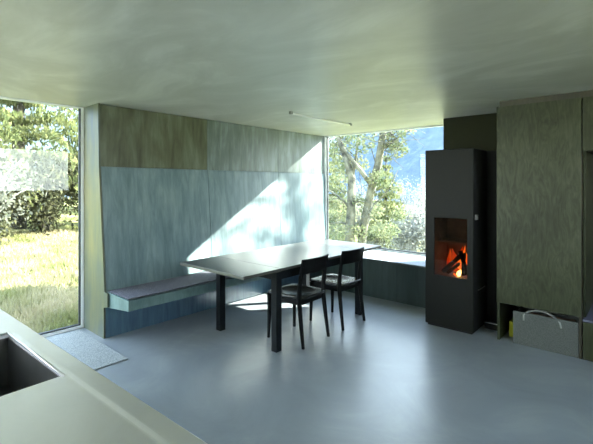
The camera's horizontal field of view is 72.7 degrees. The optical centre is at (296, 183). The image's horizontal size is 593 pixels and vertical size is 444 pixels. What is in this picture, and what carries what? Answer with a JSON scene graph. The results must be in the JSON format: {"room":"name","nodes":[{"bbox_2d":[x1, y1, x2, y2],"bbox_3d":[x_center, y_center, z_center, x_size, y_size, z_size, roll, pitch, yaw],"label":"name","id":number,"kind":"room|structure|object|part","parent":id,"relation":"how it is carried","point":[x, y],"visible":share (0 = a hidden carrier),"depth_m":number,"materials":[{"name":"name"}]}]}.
{"room":"dining room","nodes":[
{"label":"dining room","id":0,"kind":"room"},
{"bbox_2d":[84,103,325,338],"bbox_3d":[-0.802,0.350,5.496,0.660,2.300,3.800,0,0,41],"label":"wall","id":1,"kind":"structure","parent":0,"point":[162,191],"depth_m":4.64,"materials":[{"name":"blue wood"}]},
{"bbox_2d":[0,96,83,336],"bbox_3d":[-3.514,0.350,2.787,0.050,2.298,3.849,0,0,41],"label":"window","id":2,"kind":"structure","parent":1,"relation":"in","point":[80,324],"depth_m":4.20,"materials":[{"name":"grey metal"}]},
{"bbox_3d":[-2.050,0.350,4.076,0.660,2.300,0.018,0,0,41],"label":"panel","id":3,"kind":"part","parent":1,"relation":"part of","materials":[{"name":"yellow wood"}]},
{"bbox_3d":[-1.538,-0.485,4.499,0.026,0.621,1.284,0,0,41],"label":"panel","id":4,"kind":"part","parent":1,"relation":"part of","materials":[{"name":"green wood"}]},
{"bbox_3d":[-1.483,0.435,4.451,0.173,1.209,1.284,0,0,41],"label":"panel","id":5,"kind":"part","parent":1,"relation":"part of","materials":[{"name":"blue wood"}]},
{"bbox_3d":[-0.697,-0.485,5.457,0.026,0.621,1.254,0,0,41],"label":"panel","id":6,"kind":"part","parent":1,"relation":"part of","materials":[{"name":"grey wood"}]},
{"bbox_3d":[-0.655,0.435,5.421,0.136,1.209,1.254,0,0,41],"label":"panel","id":7,"kind":"part","parent":1,"relation":"part of","materials":[{"name":"blue wood"}]},
{"bbox_3d":[0.112,-0.485,6.377,0.026,0.621,1.184,0,0,41],"label":"panel","id":8,"kind":"part","parent":1,"relation":"part of","materials":[{"name":"grey wood"}]},
{"bbox_3d":[0.140,0.435,6.353,0.099,1.209,1.184,0,0,41],"label":"panel","id":9,"kind":"part","parent":1,"relation":"part of","materials":[{"name":"blue wood"}]},
{"bbox_2d":[0,0,592,136],"bbox_3d":[-0.052,-0.870,2.099,6.350,0.140,7.785,0,0,41],"label":"ceiling","id":10,"kind":"structure","parent":0,"point":[370,65],"depth_m":2.51,"materials":[{"name":"paint"}]},
{"bbox_2d":[289,111,351,125],"bbox_3d":[0.325,-0.782,4.879,0.032,0.035,1.206,0,0,41],"label":"recessed light","id":11,"kind":"object","parent":10,"relation":"in","point":[290,112],"visible":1,"depth_m":4.79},
{"bbox_2d":[44,287,592,443],"bbox_3d":[-0.032,1.560,2.138,6.370,0.120,7.870,0,0,41],"label":"floor","id":12,"kind":"structure","parent":0,"point":[393,376],"depth_m":3.09,"materials":[{"name":"grey concrete"}]},
{"bbox_2d":[46,330,127,369],"bbox_3d":[-2.095,1.494,3.475,1.025,0.010,0.817,0,0,41],"label":"doormat","id":13,"kind":"object","parent":12,"relation":"on","point":[85,348],"visible":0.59,"depth_m":3.63,"materials":[{"name":"fabric"}]},
{"bbox_2d":[0,309,206,443],"bbox_3d":[-1.011,1.035,1.120,4.000,0.930,0.702,0,0,39],"label":"countertop","id":14,"kind":"structure","parent":12,"relation":"on","point":[48,395],"depth_m":1.06,"materials":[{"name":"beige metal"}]},
{"bbox_2d":[0,332,64,396],"bbox_3d":[-1.047,0.675,1.230,0.532,0.210,0.443,0,0,41],"label":"sink","id":15,"kind":"object","parent":14,"relation":"in","point":[24,367],"depth_m":1.45,"materials":[{"name":"silver metal"}]},
{"bbox_2d":[106,271,298,337],"bbox_3d":[-0.764,1.274,4.918,0.600,0.452,2.938,0,0,41],"label":"bench","id":16,"kind":"object","parent":12,"relation":"on","point":[123,315],"visible":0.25,"depth_m":4.29,"materials":[{"name":"teal wood"}]},
{"bbox_2d":[108,271,228,299],"bbox_3d":[-0.710,1.039,4.863,0.425,0.010,2.910,0,0,41],"label":"seat pad","id":17,"kind":"object","parent":16,"relation":"on","point":[141,290],"visible":0.44,"depth_m":4.11,"materials":[{"name":"grey fabric"}]},
{"bbox_3d":[-0.764,1.124,4.918,0.600,0.152,2.938,0,0,41],"label":"seat","id":18,"kind":"part","parent":16,"relation":"part of","materials":[{"name":"teal wood"}]},
{"bbox_2d":[180,239,380,352],"bbox_3d":[-0.037,1.130,4.445,0.937,0.740,2.250,0,0,41],"label":"dining table","id":19,"kind":"object","parent":12,"relation":"on","point":[277,263],"visible":0.79,"depth_m":4.11,"materials":[{"name":"black wood"}]},
{"bbox_3d":[-0.780,1.143,4.150,0.068,0.713,0.068,0,0,41],"label":"leg","id":20,"kind":"part","parent":19,"relation":"part of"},
{"bbox_3d":[-0.180,1.143,3.623,0.068,0.713,0.068,0,0,41],"label":"leg","id":21,"kind":"part","parent":19,"relation":"part of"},
{"bbox_3d":[0.120,1.143,5.175,0.068,0.713,0.068,0,0,41],"label":"leg","id":22,"kind":"part","parent":19,"relation":"part of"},
{"bbox_3d":[0.720,1.143,4.648,0.068,0.713,0.068,0,0,41],"label":"leg","id":23,"kind":"part","parent":19,"relation":"part of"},
{"bbox_2d":[267,254,329,349],"bbox_3d":[0.023,1.095,3.953,0.486,0.811,0.423,0,0,40],"label":"dining chair","id":24,"kind":"object","parent":12,"relation":"on","point":[298,294],"visible":0.87,"depth_m":3.86,"materials":[{"name":"black wood"}]},
{"bbox_3d":[-0.265,1.284,3.946,0.039,0.432,0.039,0,0,40],"label":"leg","id":25,"kind":"part","parent":24,"relation":"part of","materials":[{"name":"black wood"}]},
{"bbox_3d":[-0.022,1.284,4.238,0.039,0.432,0.039,0,0,40],"label":"leg","id":26,"kind":"part","parent":24,"relation":"part of","materials":[{"name":"black wood"}]},
{"bbox_3d":[0.007,1.056,3.966,0.445,0.030,0.405,0,0,40],"label":"seat","id":27,"kind":"part","parent":24,"relation":"part of","materials":[{"name":"black wood"}]},
{"bbox_3d":[0.041,1.100,3.690,0.088,0.800,0.041,0,0,40],"label":"leg","id":28,"kind":"part","parent":24,"relation":"part of","materials":[{"name":"black wood"}]},
{"bbox_3d":[0.003,1.098,3.970,0.373,0.054,0.368,0,0,40],"label":"seat frame","id":29,"kind":"part","parent":24,"relation":"part of","materials":[{"name":"black wood"}]},
{"bbox_3d":[0.182,0.762,3.821,0.072,0.146,0.410,0,0,40],"label":"backrest","id":30,"kind":"part","parent":24,"relation":"part of","materials":[{"name":"black wood"}]},
{"bbox_3d":[0.285,1.100,3.983,0.088,0.800,0.041,0,0,40],"label":"leg","id":31,"kind":"part","parent":24,"relation":"part of","materials":[{"name":"black wood"}]},
{"bbox_2d":[309,247,365,330],"bbox_3d":[0.452,1.095,4.424,0.486,0.811,0.423,0,0,42],"label":"dining chair","id":32,"kind":"object","parent":12,"relation":"on","point":[338,282],"visible":0.97,"depth_m":4.34,"materials":[{"name":"black wood"}]},
{"bbox_3d":[0.164,1.284,4.429,0.039,0.432,0.039,0,0,42],"label":"leg","id":33,"kind":"part","parent":32,"relation":"part of","materials":[{"name":"black wood"}]},
{"bbox_3d":[0.419,1.284,4.710,0.039,0.432,0.039,0,0,42],"label":"leg","id":34,"kind":"part","parent":32,"relation":"part of","materials":[{"name":"black wood"}]},
{"bbox_3d":[0.433,1.098,4.442,0.373,0.054,0.368,0,0,42],"label":"seat frame","id":35,"kind":"part","parent":32,"relation":"part of","materials":[{"name":"black wood"}]},
{"bbox_3d":[0.437,1.056,4.438,0.445,0.030,0.405,0,0,42],"label":"seat","id":36,"kind":"part","parent":32,"relation":"part of","materials":[{"name":"black wood"}]},
{"bbox_3d":[0.459,1.100,4.160,0.088,0.800,0.041,0,0,42],"label":"leg","id":37,"kind":"part","parent":32,"relation":"part of","materials":[{"name":"black wood"}]},
{"bbox_3d":[0.606,0.762,4.284,0.072,0.146,0.410,0,0,42],"label":"backrest","id":38,"kind":"part","parent":32,"relation":"part of","materials":[{"name":"black wood"}]},
{"bbox_3d":[0.716,1.100,4.442,0.088,0.800,0.041,0,0,42],"label":"leg","id":39,"kind":"part","parent":32,"relation":"part of","materials":[{"name":"black wood"}]},
{"bbox_2d":[425,148,486,333],"bbox_3d":[1.717,0.571,4.315,0.507,1.858,0.450,0,0,41],"label":"wood stove","id":40,"kind":"object","parent":12,"relation":"on","point":[455,179],"visible":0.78,"depth_m":4.18,"materials":[{"name":"black metal"}]},
{"bbox_2d":[441,254,459,272],"bbox_3d":[1.649,0.837,4.271,0.222,0.227,0.050,0,0,18],"label":"log","id":41,"kind":"object","parent":40,"relation":"in","point":[449,265],"visible":0.9,"depth_m":4.25,"materials":[{"name":"brown wood"}]},
{"bbox_2d":[446,262,459,273],"bbox_3d":[1.673,0.874,4.247,0.199,0.155,0.039,0,0,-7],"label":"log","id":42,"kind":"object","parent":40,"relation":"in","point":[455,266],"visible":0.81,"depth_m":4.23,"materials":[{"name":"brown wood"}]},
{"bbox_2d":[458,250,466,274],"bbox_3d":[1.735,0.818,4.179,0.046,0.250,0.131,0,0,-28],"label":"log","id":43,"kind":"object","parent":40,"relation":"in","point":[461,254],"visible":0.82,"depth_m":4.17,"materials":[{"name":"brown wood"}]},
{"bbox_2d":[461,253,465,275],"bbox_3d":[1.733,0.829,4.183,0.039,0.232,0.135,0,0,28],"label":"log","id":44,"kind":"object","parent":40,"relation":"in","point":[462,266],"visible":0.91,"depth_m":4.15,"materials":[{"name":"brown wood"}]},
{"bbox_2d":[484,320,496,330],"bbox_3d":[2.075,1.466,4.206,0.165,0.067,0.182,0,0,41],"label":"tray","id":45,"kind":"object","parent":12,"relation":"on","point":[492,325],"visible":0.54,"depth_m":4.16,"materials":[{"name":"grey metal"}]},
{"bbox_2d":[486,150,496,321],"bbox_3d":[1.989,0.570,4.465,0.655,1.860,0.015,0,0,41],"label":"shield","id":46,"kind":"object","parent":12,"relation":"on","point":[491,155],"visible":0.02,"depth_m":4.35,"materials":[{"name":"black metal"}]},
{"bbox_2d":[509,318,512,336],"bbox_3d":[2.159,1.425,4.000,0.053,0.149,0.140,0,0,41],"label":"box","id":47,"kind":"object","parent":12,"relation":"on","point":[511,320],"visible":0.46,"depth_m":3.96,"materials":[{"name":"yellow cardboard"}]},
{"bbox_2d":[497,98,582,358],"bbox_3d":[2.404,0.381,3.914,0.670,2.238,0.690,0,0,41],"label":"tall cabinet","id":48,"kind":"object","parent":12,"relation":"on","point":[540,144],"visible":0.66,"depth_m":3.64,"materials":[{"name":"green wood"}]},
{"bbox_3d":[2.167,0.382,4.136,0.020,2.236,0.669,0,0,41],"label":"panel","id":49,"kind":"part","parent":48,"relation":"part of","materials":[{"name":"green wood"}]},
{"bbox_3d":[2.655,0.382,3.707,0.020,2.236,0.669,0,0,41],"label":"panel","id":50,"kind":"part","parent":48,"relation":"part of","materials":[{"name":"brown wood"}]},
{"bbox_2d":[513,306,578,357],"bbox_3d":[2.350,1.330,3.767,0.509,0.339,0.375,0,0,41],"label":"bag","id":51,"kind":"object","parent":12,"relation":"on","point":[555,335],"visible":0.75,"depth_m":3.64,"materials":[{"name":"grey fabric"}]},
{"bbox_3d":[2.238,1.216,3.665,0.309,0.111,0.075,0,0,41],"label":"handle","id":52,"kind":"part","parent":51,"relation":"part of","materials":[{"name":"fabric"}]},
{"bbox_2d":[529,312,575,321],"bbox_3d":[2.426,1.300,3.847,0.410,0.086,0.091,0,0,41],"label":"log","id":53,"kind":"object","parent":51,"relation":"in","point":[530,312],"visible":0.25,"depth_m":3.84,"materials":[{"name":"brown wood"}]},
{"bbox_2d":[582,151,592,361],"bbox_3d":[3.048,0.608,3.346,1.037,1.785,0.688,0,0,41],"label":"tall cabinet","id":54,"kind":"object","parent":12,"relation":"on","point":[587,319],"visible":0.99,"depth_m":3.50,"materials":[{"name":"brown wood"}]},
{"bbox_3d":[3.049,1.161,3.346,1.036,0.017,0.688,0,0,41],"label":"panel","id":55,"kind":"part","parent":54,"relation":"part of","materials":[{"name":"grey laminate"}]},
{"bbox_3d":[2.830,1.327,3.094,1.032,0.305,0.020,0,0,41],"label":"drawer","id":56,"kind":"part","parent":54,"relation":"part of","materials":[{"name":"green wood"}]},
{"bbox_2d":[309,259,424,307],"bbox_3d":[1.328,1.255,5.572,2.760,0.490,0.795,0,0,41],"label":"wall","id":57,"kind":"structure","parent":0,"point":[400,283],"depth_m":5.17,"materials":[{"name":"green wood"}]},
{"bbox_3d":[0.440,1.258,5.857,0.830,0.485,0.017,0,0,41],"label":"panel","id":58,"kind":"part","parent":57,"relation":"part of","materials":[{"name":"green wood"}]},
{"bbox_3d":[1.017,1.258,5.350,0.695,0.485,0.017,0,0,41],"label":"panel","id":59,"kind":"part","parent":57,"relation":"part of","materials":[{"name":"green wood"}]},
{"bbox_2d":[363,250,424,266],"bbox_3d":[1.124,1.003,5.688,1.980,0.012,0.650,0,0,41],"label":"windowsill","id":60,"kind":"structure","parent":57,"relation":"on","point":[414,260],"depth_m":5.47,"materials":[{"name":"white wood"}]},
{"bbox_3d":[1.700,1.258,4.750,1.115,0.485,0.017,0,0,41],"label":"panel","id":61,"kind":"part","parent":57,"relation":"part of","materials":[{"name":"green wood"}]},
{"bbox_2d":[443,113,496,150],"bbox_3d":[3.290,0.350,3.972,3.500,2.299,0.550,0,0,41],"label":"wall","id":62,"kind":"structure","parent":0,"point":[479,132],"depth_m":4.70,"materials":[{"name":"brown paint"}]},
{"bbox_2d":[325,125,442,255],"bbox_3d":[1.320,0.104,6.041,2.189,1.807,0.050,0,0,41],"label":"window","id":63,"kind":"structure","parent":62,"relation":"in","point":[326,137],"depth_m":6.73,"materials":[{"name":"grey metal"}]},
{"bbox_2d":[500,90,592,106],"bbox_3d":[3.192,-0.771,3.254,2.695,0.056,0.642,0,0,41],"label":"trim","id":64,"kind":"structure","parent":62,"relation":"attached to","point":[581,94],"depth_m":3.63,"materials":[{"name":"brown wood"}]},
{"bbox_2d":[583,96,592,153],"bbox_3d":[3.049,-0.510,3.346,1.036,0.456,0.688,0,0,41],"label":"upper cabinet","id":65,"kind":"object","parent":62,"relation":"attached to","point":[587,101],"visible":0.88,"depth_m":3.41,"materials":[{"name":"green wood"}]},
{"label":"outside","id":66,"kind":"structure","parent":0,"visible":0},
{"bbox_2d":[0,198,424,327],"bbox_3d":[1.910,1.633,14.295,80.000,3.730,76.000,0,0,41],"label":"ground","id":67,"kind":"structure","parent":66,"point":[75,223],"depth_m":14.90,"materials":[{"name":"green plant"}]},
{"bbox_2d":[0,139,53,246],"bbox_3d":[-7.418,0.013,9.286,3.323,3.222,3.072,0,0,1],"label":"shrub","id":68,"kind":"object","parent":67,"relation":"on","point":[3,195],"visible":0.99,"depth_m":9.53,"materials":[{"name":"green plant"}]},
{"bbox_3d":[-7.407,0.438,9.234,1.988,2.373,1.936,0,0,-18],"label":"stem","id":69,"kind":"part","parent":68,"relation":"part of","materials":[{"name":"green plant"}]},
{"bbox_2d":[0,153,55,238],"bbox_3d":[-8.133,0.312,10.898,2.721,2.617,3.004,0,0,41],"label":"bush","id":70,"kind":"object","parent":67,"relation":"on","point":[16,203],"visible":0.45,"depth_m":11.08,"materials":[{"name":"green plant"}]},
{"bbox_2d":[0,228,77,332],"bbox_3d":[-5.324,1.504,8.537,9.896,0.390,7.296,0,0,41],"label":"grass","id":71,"kind":"structure","parent":67,"relation":"on","point":[23,300],"depth_m":6.75,"materials":[{"name":"green plant"}]},
{"bbox_2d":[0,99,77,228],"bbox_3d":[-9.105,-3.700,13.046,6.510,11.200,6.746,0,0,44],"label":"tree","id":72,"kind":"object","parent":67,"relation":"on","point":[19,133],"visible":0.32,"depth_m":12.54,"materials":[{"name":"green plant"}]},
{"bbox_2d":[3,143,77,235],"bbox_3d":[-7.708,0.190,12.472,3.440,2.900,2.474,0,0,41],"label":"bush","id":73,"kind":"object","parent":67,"relation":"on","point":[46,219],"visible":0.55,"depth_m":12.11,"materials":[{"name":"green plant"}]},
{"bbox_3d":[-7.712,0.544,12.451,2.184,2.193,1.258,0,0,41],"label":"stem","id":74,"kind":"part","parent":73,"relation":"part of","materials":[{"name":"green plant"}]},
{"bbox_2d":[46,141,77,229],"bbox_3d":[-6.917,0.138,13.774,2.794,3.140,3.305,0,0,41],"label":"bush","id":75,"kind":"object","parent":67,"relation":"on","point":[72,190],"visible":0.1,"depth_m":13.07,"materials":[{"name":"green plant"}]},
{"bbox_2d":[49,108,77,210],"bbox_3d":[-9.080,-4.200,19.029,6.498,12.200,6.129,0,0,41],"label":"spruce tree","id":76,"kind":"object","parent":67,"relation":"on","point":[76,146],"visible":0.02,"depth_m":18.05,"materials":[{"name":"green plant"}]},
{"bbox_2d":[329,143,358,241],"bbox_3d":[1.865,0.500,21.692,2.761,5.800,3.056,0,0,-14],"label":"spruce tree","id":77,"kind":"object","parent":67,"relation":"on","point":[331,170],"visible":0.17,"depth_m":21.30,"materials":[{"name":"green plant"}]},
{"bbox_2d":[329,207,359,240],"bbox_3d":[1.929,2.146,18.584,1.921,2.681,1.808,0,0,-10],"label":"leafy shrub","id":78,"kind":"object","parent":67,"relation":"on","point":[331,219],"visible":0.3,"depth_m":18.27,"materials":[{"name":"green plant"}]},
{"bbox_3d":[1.926,2.347,18.566,1.262,2.279,1.271,0,0,-5],"label":"stem","id":79,"kind":"part","parent":78,"relation":"part of","materials":[{"name":"green plant"}]},
{"bbox_2d":[341,177,382,242],"bbox_3d":[3.474,1.353,21.939,3.316,4.080,3.094,0,0,41],"label":"shrub","id":80,"kind":"object","parent":67,"relation":"on","point":[357,214],"visible":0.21,"depth_m":21.65,"materials":[{"name":"green plant"}]},
{"bbox_3d":[3.545,1.606,21.875,2.206,3.576,1.704,0,0,-14],"label":"stem","id":81,"kind":"part","parent":80,"relation":"part of","materials":[{"name":"green plant"}]},
{"bbox_2d":[357,222,394,248],"bbox_3d":[3.068,2.517,15.832,1.680,2.083,1.508,0,0,41],"label":"leafy shrub","id":82,"kind":"object","parent":67,"relation":"on","point":[371,239],"visible":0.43,"depth_m":15.64,"materials":[{"name":"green plant"}]},
{"bbox_2d":[329,129,425,243],"bbox_3d":[2.482,0.520,13.459,4.697,7.246,2.336,0,0,41],"label":"forked tree","id":83,"kind":"object","parent":67,"relation":"on","point":[351,164],"visible":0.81,"depth_m":13.65,"materials":[{"name":"green plant"}]},
{"bbox_2d":[368,152,410,249],"bbox_3d":[4.048,1.000,17.804,2.538,4.800,2.621,0,0,41],"label":"spruce tree","id":84,"kind":"object","parent":67,"relation":"on","point":[388,208],"visible":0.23,"depth_m":17.62,"materials":[{"name":"green plant"}]},
{"bbox_2d":[384,216,424,251],"bbox_3d":[4.013,2.208,14.370,1.553,2.394,1.650,0,0,41],"label":"shrub","id":85,"kind":"object","parent":67,"relation":"on","point":[403,242],"visible":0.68,"depth_m":14.11,"materials":[{"name":"green plant"}]},
{"bbox_3d":[4.028,2.360,14.345,1.091,2.092,1.068,0,0,41],"label":"stem","id":86,"kind":"part","parent":85,"relation":"part of","materials":[{"name":"green plant"}]},
{"bbox_2d":[389,175,424,248],"bbox_3d":[5.620,1.341,19.808,2.788,4.203,2.802,0,0,41],"label":"shrub","id":87,"kind":"object","parent":67,"relation":"on","point":[403,195],"visible":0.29,"depth_m":19.46,"materials":[{"name":"green plant"}]},
{"bbox_3d":[5.638,1.608,19.735,1.630,3.670,1.794,0,0,41],"label":"stem","id":88,"kind":"part","parent":87,"relation":"part of","materials":[{"name":"green plant"}]},
{"bbox_2d":[401,193,424,252],"bbox_3d":[4.637,1.901,14.415,1.767,3.134,2.229,0,0,41],"label":"shrub","id":89,"kind":"object","parent":67,"relation":"on","point":[413,213],"visible":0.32,"depth_m":14.44,"materials":[{"name":"green plant"}]},
{"bbox_3d":[4.706,2.098,14.486,1.130,2.740,1.394,0,0,41],"label":"stem","id":90,"kind":"part","parent":89,"relation":"part of","materials":[{"name":"green plant"}]},
{"bbox_2d":[406,183,424,217],"bbox_3d":[6.388,1.576,17.674,2.924,3.685,2.659,0,0,-30],"label":"shrub","id":91,"kind":"object","parent":67,"relation":"on","point":[422,201],"visible":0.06,"depth_m":17.81,"materials":[{"name":"green plant"}]},
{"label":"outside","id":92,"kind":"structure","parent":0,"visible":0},
{"bbox_2d":[342,126,442,204],"bbox_3d":[52.194,-12.632,72.951,132.127,37.271,78.507,0,0,41],"label":"hillside","id":93,"kind":"structure","parent":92,"point":[413,164],"depth_m":90.83,"materials":[{"name":"blue"}]},
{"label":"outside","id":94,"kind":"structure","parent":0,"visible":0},
{"bbox_2d":[0,105,353,198],"bbox_3d":[-43.158,-13.628,68.082,64.716,39.533,145.327,0,0,41],"label":"hillside","id":95,"kind":"structure","parent":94,"point":[49,108],"depth_m":59.32,"materials":[{"name":"green plant"}]}
]}

